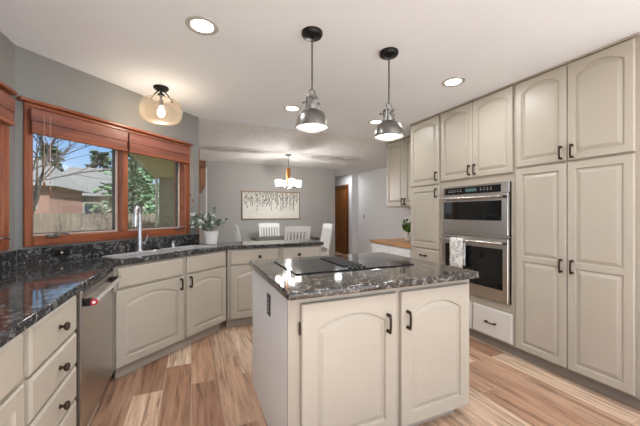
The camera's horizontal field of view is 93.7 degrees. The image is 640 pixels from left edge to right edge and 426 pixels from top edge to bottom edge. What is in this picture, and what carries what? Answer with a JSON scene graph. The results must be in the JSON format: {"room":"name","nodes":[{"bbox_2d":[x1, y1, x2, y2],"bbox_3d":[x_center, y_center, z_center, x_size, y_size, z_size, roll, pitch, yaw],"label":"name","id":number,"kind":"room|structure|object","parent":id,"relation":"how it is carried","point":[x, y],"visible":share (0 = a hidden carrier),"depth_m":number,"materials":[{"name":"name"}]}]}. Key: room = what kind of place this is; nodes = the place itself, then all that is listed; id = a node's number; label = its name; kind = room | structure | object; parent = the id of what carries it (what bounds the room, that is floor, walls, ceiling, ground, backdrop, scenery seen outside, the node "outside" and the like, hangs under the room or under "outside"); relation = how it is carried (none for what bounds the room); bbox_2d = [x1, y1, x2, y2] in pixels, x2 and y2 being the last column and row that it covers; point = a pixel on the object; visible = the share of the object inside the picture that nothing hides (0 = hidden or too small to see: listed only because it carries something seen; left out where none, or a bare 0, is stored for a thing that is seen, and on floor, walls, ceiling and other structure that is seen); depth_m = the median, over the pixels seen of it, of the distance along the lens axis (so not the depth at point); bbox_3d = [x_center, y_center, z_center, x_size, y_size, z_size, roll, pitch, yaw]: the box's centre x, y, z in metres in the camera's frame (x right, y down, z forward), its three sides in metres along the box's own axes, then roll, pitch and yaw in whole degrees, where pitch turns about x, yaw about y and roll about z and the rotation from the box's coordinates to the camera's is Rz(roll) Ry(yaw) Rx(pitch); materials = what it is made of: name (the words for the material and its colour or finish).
{"room":"kitchen","nodes":[
{"label":"kitchen","id":0,"kind":"room"},
{"bbox_2d":[0,31,14,252],"bbox_3d":[-1.295,0.070,0.076,0.140,2.400,4.160,0,0,-23],"label":"wall","id":1,"kind":"structure","parent":0,"point":[7,48],"depth_m":1.97,"materials":[{"name":"grey paint"}]},
{"bbox_2d":[0,250,15,270],"bbox_3d":[-1.558,0.301,0.899,0.018,0.107,2.380,0,0,-23],"label":"backsplash","id":2,"kind":"structure","parent":1,"relation":"attached to","point":[7,259],"depth_m":1.90,"materials":[{"name":"black stone"}]},
{"bbox_2d":[0,81,17,250],"bbox_3d":[-1.700,-0.275,1.116,0.204,1.017,1.740,0,0,-23],"label":"window","id":3,"kind":"structure","parent":1,"relation":"in","point":[4,129],"depth_m":1.86,"materials":[{"name":"brown wood"}]},
{"bbox_2d":[0,90,14,125],"bbox_3d":[-1.622,-0.423,1.146,0.053,0.596,1.645,0,0,-23],"label":"window blind","id":4,"kind":"object","parent":3,"relation":"attached to","point":[7,103],"visible":1,"depth_m":1.82,"materials":[{"name":"brown wood"}]},
{"bbox_2d":[18,234,198,265],"bbox_3d":[-1.731,0.301,2.780,0.018,0.107,1.633,0,0,22],"label":"backsplash","id":5,"kind":"structure","parent":1,"relation":"attached to","point":[34,255],"depth_m":2.50,"materials":[{"name":"black stone"}]},
{"bbox_2d":[52,247,70,257],"bbox_3d":[-1.932,0.295,2.243,0.007,0.066,0.120,0,0,22],"label":"wall outlet","id":6,"kind":"object","parent":5,"relation":"attached to","point":[58,252],"visible":1,"depth_m":2.24,"materials":[{"name":"black plastic"}]},
{"bbox_2d":[54,249,68,255],"bbox_3d":[-1.930,0.295,2.242,0.002,0.036,0.092,0,0,22],"label":"receptacle","id":7,"kind":"object","parent":6,"relation":"attached to","point":[57,252],"depth_m":2.24,"materials":[{"name":"black plastic"}]},
{"bbox_2d":[15,45,198,265],"bbox_3d":[-1.808,0.070,2.810,0.140,2.400,1.655,0,0,22],"label":"wall","id":8,"kind":"structure","parent":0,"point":[38,77],"depth_m":2.39,"materials":[{"name":"grey paint"}]},
{"bbox_2d":[28,108,127,195],"bbox_3d":[-1.854,-0.423,2.370,0.053,0.596,0.687,0,0,22],"label":"window blind","id":9,"kind":"object","parent":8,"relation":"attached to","point":[43,123],"visible":1,"depth_m":2.28,"materials":[{"name":"brown wood"}]},
{"bbox_2d":[16,96,192,246],"bbox_3d":[-1.797,-0.275,2.736,0.204,1.017,1.519,0,0,22],"label":"window","id":10,"kind":"structure","parent":8,"relation":"attached to","point":[119,230],"depth_m":2.69,"materials":[{"name":"brown wood"}]},
{"bbox_2d":[127,133,192,201],"bbox_3d":[-1.585,-0.423,3.043,0.053,0.596,0.743,0,0,22],"label":"window blind","id":11,"kind":"object","parent":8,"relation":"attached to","point":[137,144],"visible":0.94,"depth_m":2.98,"materials":[{"name":"brown wood"}]},
{"bbox_2d":[200,161,334,254],"bbox_3d":[-1.179,0.064,7.230,3.370,2.412,0.120,0,0,-23],"label":"wall","id":12,"kind":"structure","parent":0,"point":[226,181],"depth_m":7.07,"materials":[{"name":"paint"}]},
{"bbox_2d":[242,191,299,219],"bbox_3d":[-1.150,-0.180,7.158,1.410,0.660,0.034,0,0,-23],"label":"painting","id":13,"kind":"object","parent":12,"relation":"attached to","point":[255,204],"visible":1,"depth_m":7.14,"materials":[{"name":"beige paper"}]},
{"bbox_2d":[0,0,639,176],"bbox_3d":[-0.026,-1.200,4.314,5.850,0.140,10.950,0,0,-23],"label":"ceiling","id":14,"kind":"structure","parent":0,"point":[257,64],"depth_m":2.13,"materials":[{"name":"paint"}]},
{"bbox_2d":[138,84,182,125],"bbox_3d":[-1.427,-0.969,2.696,0.350,0.321,0.350,0,0,-23],"label":"flush ceiling light","id":15,"kind":"object","parent":14,"relation":"attached to","point":[159,88],"visible":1,"depth_m":2.70,"materials":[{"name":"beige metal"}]},
{"bbox_2d":[159,95,163,105],"bbox_3d":[-1.427,-1.015,2.696,0.040,0.110,0.040,0,0,-23],"label":"socket","id":16,"kind":"object","parent":15,"relation":"attached to","point":[161,103],"depth_m":2.68,"materials":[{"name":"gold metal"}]},
{"bbox_2d":[185,15,218,35],"bbox_3d":[-0.709,-1.125,1.807,0.188,0.009,0.188,0,0,-23],"label":"recessed light","id":17,"kind":"object","parent":14,"relation":"in","point":[201,25],"visible":1,"depth_m":1.80,"materials":[{"name":"white"}]},
{"bbox_2d":[191,19,213,32],"bbox_3d":[-0.709,-1.127,1.807,0.131,0.004,0.131,0,0,-23],"label":"diffuser","id":18,"kind":"object","parent":17,"relation":"attached to","point":[197,25],"depth_m":1.80,"materials":[{"name":"white plastic"}]},
{"bbox_2d":[275,154,301,188],"bbox_3d":[-0.615,-0.807,5.851,0.436,0.669,0.436,0,0,22],"label":"chandelier","id":19,"kind":"object","parent":14,"relation":"hanging from","point":[289,182],"visible":1,"depth_m":5.82,"materials":[{"name":"white glass"}]},
{"bbox_2d":[284,105,300,111],"bbox_3d":[-0.298,-1.125,3.234,0.188,0.009,0.188,0,0,-23],"label":"recessed light","id":20,"kind":"object","parent":14,"relation":"in","point":[292,108],"visible":1,"depth_m":3.23,"materials":[{"name":"white"}]},
{"bbox_2d":[286,107,297,110],"bbox_3d":[-0.298,-1.127,3.234,0.131,0.004,0.131,0,0,-23],"label":"diffuser","id":21,"kind":"object","parent":20,"relation":"attached to","point":[287,108],"depth_m":3.24,"materials":[{"name":"white plastic"}]},
{"bbox_2d":[295,26,328,132],"bbox_3d":[-0.050,-0.830,1.877,0.212,0.599,0.212,0,0,-23],"label":"pendant light","id":22,"kind":"object","parent":14,"relation":"hanging from","point":[311,119],"visible":1,"depth_m":1.85,"materials":[{"name":"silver metal"}]},
{"bbox_2d":[368,119,382,124],"bbox_3d":[0.693,-1.125,3.713,0.188,0.009,0.188,0,0,-23],"label":"recessed light","id":23,"kind":"object","parent":14,"relation":"in","point":[376,121],"visible":0.88,"depth_m":3.69,"materials":[{"name":"white"}]},
{"bbox_2d":[374,47,404,140],"bbox_3d":[0.483,-0.830,2.106,0.212,0.599,0.212,0,0,-23],"label":"pendant light","id":24,"kind":"object","parent":14,"relation":"hanging from","point":[389,129],"visible":1,"depth_m":2.08,"materials":[{"name":"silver metal"}]},
{"bbox_2d":[441,77,464,86],"bbox_3d":[1.146,-1.125,2.580,0.188,0.009,0.188,0,0,-23],"label":"recessed light","id":25,"kind":"object","parent":14,"relation":"in","point":[454,81],"visible":1,"depth_m":2.57,"materials":[{"name":"white"}]},
{"bbox_2d":[445,79,461,84],"bbox_3d":[1.146,-1.127,2.580,0.131,0.004,0.131,0,0,-23],"label":"diffuser","id":26,"kind":"object","parent":25,"relation":"attached to","point":[450,81],"depth_m":2.58,"materials":[{"name":"white plastic"}]},
{"bbox_2d":[335,173,357,253],"bbox_3d":[0.729,0.064,9.506,0.310,2.412,1.700,0,0,-23],"label":"wall","id":27,"kind":"structure","parent":0,"point":[351,179],"depth_m":8.72,"materials":[{"name":"paint"}]},
{"bbox_2d":[335,184,348,253],"bbox_3d":[0.644,0.209,9.350,0.110,2.119,1.090,0,0,-23],"label":"door","id":28,"kind":"structure","parent":27,"relation":"in","point":[341,195],"depth_m":9.27,"materials":[{"name":"brown wood"}]},
{"bbox_2d":[87,252,639,425],"bbox_3d":[-0.026,1.330,4.313,5.850,0.120,10.950,0,0,-23],"label":"floor","id":29,"kind":"structure","parent":0,"point":[207,381],"depth_m":2.11,"materials":[{"name":"brown wood"}]},
{"bbox_2d":[0,333,23,425],"bbox_3d":[-1.047,0.832,0.459,0.586,0.874,1.067,0,0,-23],"label":"base cabinet","id":30,"kind":"object","parent":29,"relation":"on","point":[11,353],"visible":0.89,"depth_m":0.96,"materials":[{"name":"paint"}]},
{"bbox_2d":[21,295,75,425],"bbox_3d":[-1.359,0.832,1.185,0.586,0.874,0.513,0,0,-23],"label":"base cabinet","id":31,"kind":"object","parent":29,"relation":"on","point":[49,345],"visible":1,"depth_m":1.23,"materials":[{"name":"paint"}]},
{"bbox_2d":[74,269,122,425],"bbox_3d":[-1.593,0.834,1.769,0.616,0.871,0.731,0,0,-23],"label":"dishwasher","id":32,"kind":"object","parent":29,"relation":"on","point":[94,364],"visible":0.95,"depth_m":1.73,"materials":[{"name":"silver metal"}]},
{"bbox_2d":[113,250,225,378],"bbox_3d":[-1.432,0.832,2.814,0.456,0.874,1.159,0,0,26],"label":"base cabinet","id":33,"kind":"object","parent":29,"relation":"on","point":[162,307],"visible":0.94,"depth_m":2.59,"materials":[{"name":"paint"}]},
{"bbox_2d":[0,234,323,347],"bbox_3d":[-1.137,0.321,2.037,1.787,0.146,4.397,0,0,10],"label":"countertop","id":34,"kind":"structure","parent":33,"relation":"on","point":[40,283],"depth_m":1.91,"materials":[{"name":"black stone"}]},
{"bbox_2d":[132,205,147,251],"bbox_3d":[-1.659,0.142,2.730,0.102,0.424,0.133,0,0,24],"label":"faucet","id":35,"kind":"object","parent":34,"relation":"on","point":[136,220],"visible":0.99,"depth_m":2.75,"materials":[{"name":"silver metal"}]},
{"bbox_2d":[102,245,211,258],"bbox_3d":[-1.468,0.455,2.813,0.308,0.210,0.978,0,0,26],"label":"sink","id":36,"kind":"object","parent":34,"relation":"in","point":[189,247],"visible":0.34,"depth_m":2.80,"materials":[{"name":"metal"}]},
{"bbox_2d":[188,207,226,243],"bbox_3d":[-1.285,0.136,3.438,0.308,0.437,0.431,0,0,4],"label":"potted plant","id":37,"kind":"object","parent":34,"relation":"on","point":[211,236],"visible":1,"depth_m":3.38,"materials":[{"name":"green plant"}]},
{"bbox_2d":[233,225,240,241],"bbox_3d":[-1.355,0.746,5.762,0.572,1.046,0.464,0,0,-23],"label":"dining chair","id":38,"kind":"object","parent":29,"relation":"on","point":[236,227],"visible":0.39,"depth_m":5.51,"materials":[{"name":"white paint"}]},
{"bbox_2d":[225,247,278,326],"bbox_3d":[-0.813,0.832,3.549,0.581,0.874,0.476,0,0,-23],"label":"base cabinet","id":39,"kind":"object","parent":29,"relation":"on","point":[238,270],"visible":0.56,"depth_m":3.32,"materials":[{"name":"paint"}]},
{"bbox_2d":[259,223,279,236],"bbox_3d":[-1.045,0.746,6.500,0.464,1.046,0.572,0,0,-23],"label":"dining chair","id":40,"kind":"object","parent":29,"relation":"on","point":[261,225],"visible":0.25,"depth_m":6.71,"materials":[{"name":"white paint"}]},
{"bbox_2d":[251,235,319,240],"bbox_3d":[-0.713,0.882,6.081,1.240,0.774,0.840,0,0,-23],"label":"dining table","id":41,"kind":"object","parent":29,"relation":"on","point":[263,238],"visible":0.29,"depth_m":5.91,"materials":[{"name":"brown wood"}]},
{"bbox_2d":[284,226,310,239],"bbox_3d":[-0.479,0.746,5.370,0.464,1.046,0.572,0,0,-23],"label":"dining chair","id":42,"kind":"object","parent":29,"relation":"on","point":[306,229],"visible":0.3,"depth_m":5.12,"materials":[{"name":"white paint"}]},
{"bbox_2d":[279,245,320,257],"bbox_3d":[-0.302,0.832,3.768,0.525,0.874,0.476,0,0,-23],"label":"drawer","id":43,"kind":"object","parent":29,"relation":"on","point":[295,251],"visible":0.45,"depth_m":3.58,"materials":[{"name":"paint"}]},
{"bbox_2d":[320,223,333,255],"bbox_3d":[-0.058,0.746,6.318,0.572,1.046,0.464,0,0,-23],"label":"dining chair","id":44,"kind":"object","parent":29,"relation":"on","point":[329,227],"visible":0.53,"depth_m":6.33,"materials":[{"name":"white paint"}]},
{"bbox_2d":[252,268,468,425],"bbox_3d":[0.227,0.833,2.033,1.182,0.873,0.950,0,0,-23],"label":"kitchen island","id":45,"kind":"object","parent":29,"relation":"on","point":[394,356],"visible":0.96,"depth_m":1.61,"materials":[{"name":"paint"}]},
{"bbox_2d":[267,293,269,316],"bbox_3d":[-0.302,0.535,1.753,0.008,0.120,0.072,0,0,-23],"label":"island outlet","id":46,"kind":"object","parent":45,"relation":"attached to","point":[268,295],"visible":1,"depth_m":1.74,"materials":[{"name":"black plastic"}]},
{"bbox_2d":[249,252,478,300],"bbox_3d":[0.215,0.375,2.037,1.210,0.040,1.005,0,0,-23],"label":"island countertop","id":47,"kind":"structure","parent":45,"relation":"on","point":[292,286],"depth_m":1.68,"materials":[{"name":"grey stone"}]},
{"bbox_2d":[274,254,413,274],"bbox_3d":[0.155,0.346,2.114,0.850,0.016,0.505,0,0,-23],"label":"cooktop","id":48,"kind":"object","parent":47,"relation":"in","point":[343,263],"visible":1,"depth_m":2.04,"materials":[{"name":"black glass"}]},
{"bbox_2d":[322,257,358,264],"bbox_3d":[0.141,0.340,2.145,0.116,0.002,0.352,0,0,-23],"label":"vent grille","id":49,"kind":"object","parent":48,"relation":"attached to","point":[335,260],"depth_m":2.11,"materials":[{"name":"black metal"}]},
{"bbox_2d":[372,242,410,257],"bbox_3d":[1.280,0.864,4.413,0.701,0.811,0.936,0,0,-23],"label":"base cabinet","id":50,"kind":"object","parent":29,"relation":"on","point":[376,247],"visible":0.1,"depth_m":4.24,"materials":[{"name":"white paint"}]},
{"bbox_2d":[370,238,410,248],"bbox_3d":[1.287,0.438,4.426,0.683,0.036,0.958,0,0,-23],"label":"countertop","id":51,"kind":"structure","parent":50,"relation":"on","point":[400,242],"depth_m":4.42,"materials":[{"name":"brown wood"}]},
{"bbox_2d":[402,219,410,240],"bbox_3d":[1.361,0.254,4.612,0.238,0.331,0.273,0,0,-23],"label":"potted plant","id":52,"kind":"object","parent":51,"relation":"on","point":[406,227],"visible":0.8,"depth_m":4.58,"materials":[{"name":"green plant"}]},
{"bbox_2d":[410,113,440,263],"bbox_3d":[1.552,0.070,3.741,0.732,2.398,0.503,0,0,-23],"label":"tall cabinet","id":53,"kind":"object","parent":29,"relation":"on","point":[425,133],"visible":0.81,"depth_m":3.57,"materials":[{"name":"paint"}]},
{"bbox_2d":[440,83,519,356],"bbox_3d":[1.817,0.070,3.122,0.732,2.398,0.842,0,0,-23],"label":"tall cabinet","id":54,"kind":"object","parent":29,"relation":"on","point":[478,134],"visible":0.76,"depth_m":2.84,"materials":[{"name":"paint"}]},
{"bbox_2d":[439,182,511,303],"bbox_3d":[1.742,0.266,3.084,0.648,1.085,0.757,0,0,-23],"label":"wall oven","id":55,"kind":"object","parent":54,"relation":"in","point":[481,214],"visible":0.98,"depth_m":2.85,"materials":[{"name":"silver metal"}]},
{"bbox_2d":[450,237,464,267],"bbox_3d":[1.407,0.404,3.075,0.048,0.303,0.161,0,0,-23],"label":"dish towel","id":56,"kind":"object","parent":55,"relation":"hanging from","point":[457,246],"visible":0.98,"depth_m":3.05,"materials":[{"name":"white fabric"}]},
{"bbox_2d":[514,32,639,409],"bbox_3d":[2.141,0.070,2.367,0.732,2.398,0.799,0,0,-23],"label":"pantry cabinet","id":57,"kind":"object","parent":29,"relation":"on","point":[577,120],"visible":1,"depth_m":2.15,"materials":[{"name":"paint"}]},
{"bbox_2d":[358,167,402,252],"bbox_3d":[1.373,0.064,6.899,1.180,2.412,3.600,0,0,-23],"label":"wall","id":58,"kind":"structure","parent":0,"point":[380,221],"depth_m":7.89,"materials":[{"name":"paint"}]},
{"bbox_2d":[403,207,410,237],"bbox_3d":[2.080,0.070,3.600,0.120,2.400,3.180,0,0,-23],"label":"wall","id":59,"kind":"structure","parent":0,"point":[406,211],"depth_m":4.96,"materials":[{"name":"paint"}]},
{"bbox_2d":[386,135,410,207],"bbox_3d":[1.417,-0.610,4.503,0.385,1.039,0.996,0,0,-23],"label":"upper cabinet","id":60,"kind":"object","parent":59,"relation":"attached to","point":[398,151],"visible":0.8,"depth_m":4.58,"materials":[{"name":"paint"}]},
{"bbox_3d":[-2.125,0.064,5.008,0.120,2.412,3.220,0,0,-23],"label":"wall","id":61,"kind":"structure","parent":0,"visible":0},
{"bbox_2d":[199,149,199,242],"bbox_3d":[-2.171,0.184,5.179,0.120,2.169,2.110,0,0,-23],"label":"door","id":62,"kind":"structure","parent":61,"relation":"in","point":[199,149],"depth_m":4.24,"materials":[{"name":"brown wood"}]},
{"bbox_2d":[200,160,206,219],"bbox_3d":[-2.066,-0.225,5.229,0.103,1.090,1.800,0,0,-23],"label":"door shade","id":63,"kind":"object","parent":61,"relation":"attached to","point":[202,163],"visible":0.66,"depth_m":4.41,"materials":[{"name":"brown wood"}]},
{"label":"outside","id":64,"kind":"structure","parent":0,"visible":0},
{"bbox_3d":[-20.472,1.945,35.071,130.000,0.150,99.400,0,0,-23],"label":"lawn","id":65,"kind":"structure","parent":64,"visible":0},
{"bbox_2d":[34,214,56,232],"bbox_3d":[-8.602,0.846,8.701,1.778,2.050,1.337,0,0,-23],"label":"bare shrub","id":66,"kind":"object","parent":65,"relation":"on","point":[40,223],"visible":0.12,"depth_m":9.04,"materials":[{"name":"beige plant"}]},
{"bbox_2d":[33,141,64,171],"bbox_3d":[-31.157,-3.104,34.767,5.222,9.948,4.958,0,0,22],"label":"evergreen tree","id":67,"kind":"object","parent":65,"relation":"on","point":[59,167],"visible":0.11,"depth_m":34.43,"materials":[{"name":"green plant"}]},
{"bbox_2d":[33,160,90,231],"bbox_3d":[-22.946,-0.930,19.649,11.300,5.600,7.200,0,0,-23],"label":"house","id":68,"kind":"structure","parent":65,"relation":"on","point":[66,195],"depth_m":20.29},
{"bbox_2d":[34,207,105,232],"bbox_3d":[-6.068,0.850,7.019,1.718,2.043,1.753,0,0,-12],"label":"bare shrub","id":69,"kind":"object","parent":65,"relation":"on","point":[53,223],"visible":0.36,"depth_m":7.22,"materials":[{"name":"plant"}]},
{"bbox_2d":[33,135,132,230],"bbox_3d":[-5.298,-0.715,3.910,5.151,5.184,4.542,0,0,-23],"label":"bare tree","id":70,"kind":"object","parent":65,"relation":"on","point":[36,195],"visible":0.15,"depth_m":5.08,"materials":[{"name":"grey plant"}]},
{"bbox_2d":[33,213,154,232],"bbox_3d":[-13.021,0.933,8.595,14.835,1.875,0.060,0,0,-23],"label":"fence","id":71,"kind":"object","parent":65,"relation":"on","point":[145,217],"visible":0.26,"depth_m":10.53,"materials":[{"name":"beige wood"}]},
{"bbox_2d":[84,149,111,168],"bbox_3d":[-26.570,-2.877,36.735,4.848,9.493,5.148,0,0,28],"label":"evergreen tree","id":72,"kind":"object","parent":65,"relation":"on","point":[101,156],"visible":0.27,"depth_m":36.10,"materials":[{"name":"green plant"}]},
{"bbox_2d":[63,167,158,230],"bbox_3d":[-20.695,-1.230,29.373,9.100,6.200,7.700,0,0,-23],"label":"house","id":73,"kind":"structure","parent":65,"relation":"on","point":[88,183],"depth_m":27.08,"materials":[{"name":"grey"}]},
{"bbox_2d":[85,189,151,229],"bbox_3d":[-5.846,0.462,8.819,1.946,2.821,1.216,0,0,-23],"label":"bare shrub","id":74,"kind":"object","parent":65,"relation":"on","point":[106,200],"visible":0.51,"depth_m":8.71,"materials":[{"name":"plant"}]},
{"bbox_2d":[81,151,158,230],"bbox_3d":[-9.313,-0.997,14.931,4.526,5.734,4.969,0,0,20],"label":"evergreen tree","id":75,"kind":"object","parent":65,"relation":"on","point":[143,179],"visible":0.33,"depth_m":14.84,"materials":[{"name":"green plant"}]},
{"bbox_2d":[128,154,158,224],"bbox_3d":[-13.403,-1.925,22.487,3.754,7.590,3.772,0,0,35],"label":"evergreen tree","id":76,"kind":"object","parent":65,"relation":"on","point":[129,187],"visible":0.09,"depth_m":22.17,"materials":[{"name":"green plant"}]},
{"bbox_2d":[129,153,173,226],"bbox_3d":[-2.749,0.260,8.788,4.130,3.219,4.920,0,0,-23],"label":"roof","id":77,"kind":"structure","parent":65,"relation":"on","point":[158,168],"depth_m":8.01,"materials":[{"name":"paint"}]},
{"bbox_2d":[159,178,173,226],"bbox_3d":[-3.601,0.342,10.941,4.000,3.054,0.150,0,0,-23],"label":"wall","id":78,"kind":"structure","parent":65,"relation":"on","point":[166,185],"depth_m":10.17,"materials":[{"name":"beige"}]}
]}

